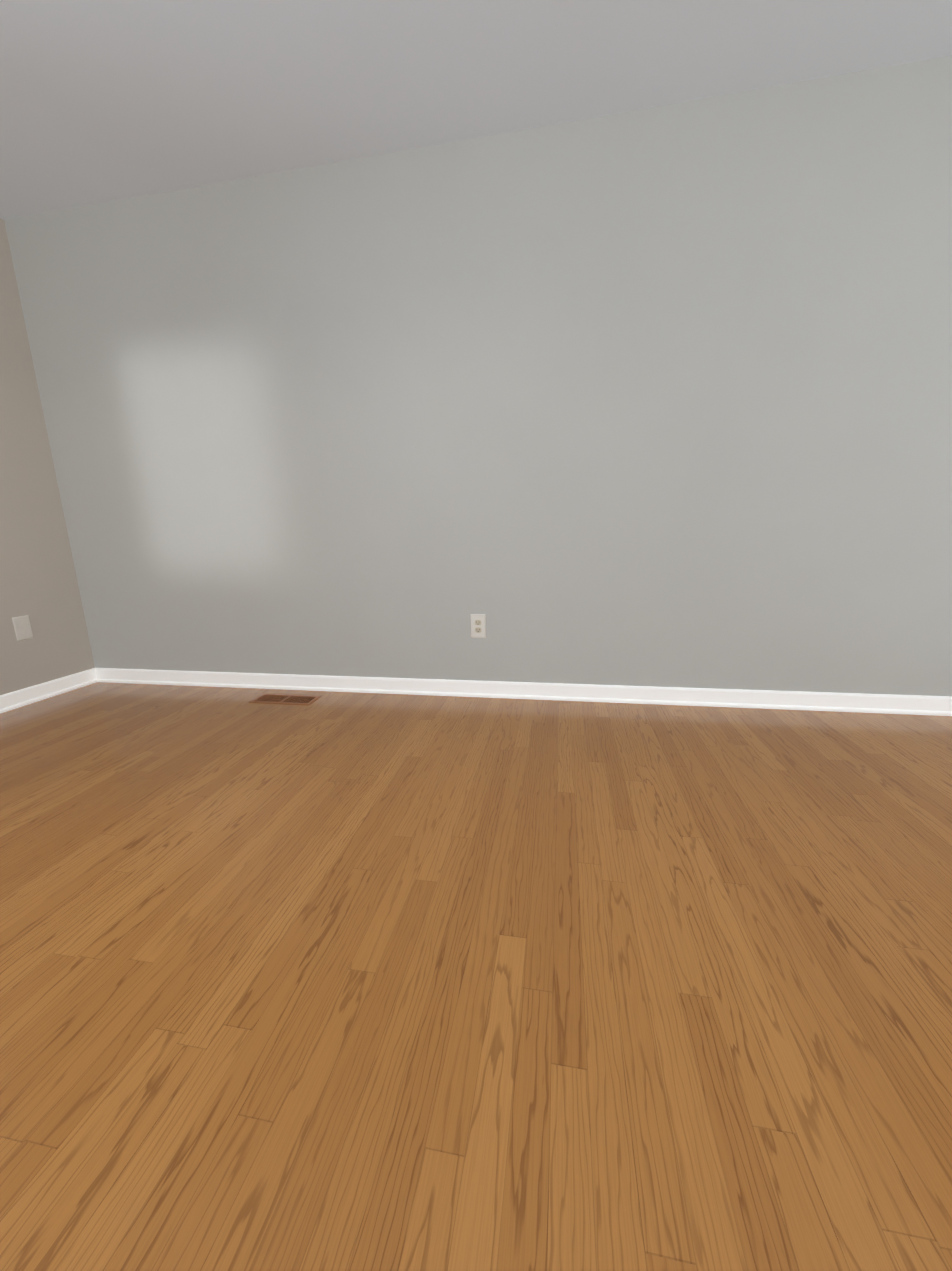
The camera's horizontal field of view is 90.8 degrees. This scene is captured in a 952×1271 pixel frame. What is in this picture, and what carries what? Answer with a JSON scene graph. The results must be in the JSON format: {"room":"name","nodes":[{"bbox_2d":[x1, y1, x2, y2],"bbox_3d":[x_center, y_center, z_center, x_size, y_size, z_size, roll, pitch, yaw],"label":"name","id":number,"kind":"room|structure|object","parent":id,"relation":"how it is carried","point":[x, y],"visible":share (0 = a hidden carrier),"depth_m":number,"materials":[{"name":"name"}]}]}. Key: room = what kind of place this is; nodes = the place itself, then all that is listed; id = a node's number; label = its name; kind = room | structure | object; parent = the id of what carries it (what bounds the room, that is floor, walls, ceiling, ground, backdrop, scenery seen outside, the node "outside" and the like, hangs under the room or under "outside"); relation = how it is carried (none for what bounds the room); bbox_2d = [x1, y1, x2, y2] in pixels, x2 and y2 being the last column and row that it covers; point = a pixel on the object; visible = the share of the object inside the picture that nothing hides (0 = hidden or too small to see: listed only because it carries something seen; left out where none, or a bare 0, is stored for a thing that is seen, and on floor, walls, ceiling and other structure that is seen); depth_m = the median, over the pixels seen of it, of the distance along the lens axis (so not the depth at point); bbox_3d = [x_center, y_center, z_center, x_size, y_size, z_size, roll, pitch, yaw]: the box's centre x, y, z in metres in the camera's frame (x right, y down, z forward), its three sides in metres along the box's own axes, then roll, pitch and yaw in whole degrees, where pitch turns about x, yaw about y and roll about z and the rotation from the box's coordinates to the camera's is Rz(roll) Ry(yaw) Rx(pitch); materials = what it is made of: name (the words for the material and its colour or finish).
{"room":"empty room","nodes":[
{"label":"empty room","id":0,"kind":"room"},
{"bbox_2d":[0,218,94,694],"bbox_3d":[-2.894,-0.352,0.129,0.140,2.440,5.530,1,12,10],"label":"wall","id":1,"kind":"structure","parent":0,"point":[39,583],"depth_m":2.51,"materials":[{"name":"paint"}]},
{"bbox_2d":[12,615,33,640],"bbox_3d":[-2.400,-0.040,2.490,0.007,0.124,0.078,1,12,10],"label":"electrical outlet","id":2,"kind":"object","parent":1,"relation":"attached to","point":[22,627],"visible":1,"depth_m":2.48,"materials":[{"name":"white plastic"}]},
{"bbox_2d":[0,668,95,712],"bbox_3d":[-2.790,0.800,0.365,0.019,0.085,5.250,1,12,10],"label":"baseboard","id":3,"kind":"structure","parent":1,"relation":"attached to","point":[19,698],"depth_m":2.60,"materials":[{"name":"white wood"}]},
{"bbox_2d":[0,682,951,1270],"bbox_3d":[-0.460,0.908,-0.038,5.030,0.060,5.530,1,12,10],"label":"floor","id":4,"kind":"structure","parent":0,"point":[360,982],"depth_m":0.89,"materials":[{"name":"brown wood"}]},
{"bbox_2d":[248,694,321,704],"bbox_3d":[-1.009,0.337,2.490,0.345,0.004,0.137,1,12,10],"label":"floor vent","id":5,"kind":"object","parent":4,"relation":"in","point":[286,699],"visible":1,"depth_m":2.48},
{"bbox_2d":[0,0,951,219],"bbox_3d":[-0.516,-1.553,-0.574,5.030,0.100,5.530,1,12,10],"label":"ceiling","id":6,"kind":"structure","parent":0,"point":[103,101],"depth_m":1.66,"materials":[{"name":"paint"}]},
{"bbox_2d":[4,55,951,695],"bbox_3d":[0.056,-0.887,2.274,4.890,2.440,0.140,1,12,10],"label":"wall","id":7,"kind":"structure","parent":0,"point":[654,397],"depth_m":2.14,"materials":[{"name":"paint"}]},
{"bbox_2d":[470,614,485,637],"bbox_3d":[0.011,-0.047,2.391,0.078,0.124,0.008,1,12,10],"label":"electrical outlet","id":8,"kind":"object","parent":7,"relation":"attached to","point":[478,625],"visible":1,"depth_m":2.39,"materials":[{"name":"white plastic"}]},
{"bbox_2d":[96,668,951,715],"bbox_3d":[0.005,0.279,2.460,4.680,0.085,0.019,1,12,10],"label":"baseboard","id":9,"kind":"structure","parent":7,"relation":"attached to","point":[858,702],"depth_m":2.38,"materials":[{"name":"white wood"}]}
]}

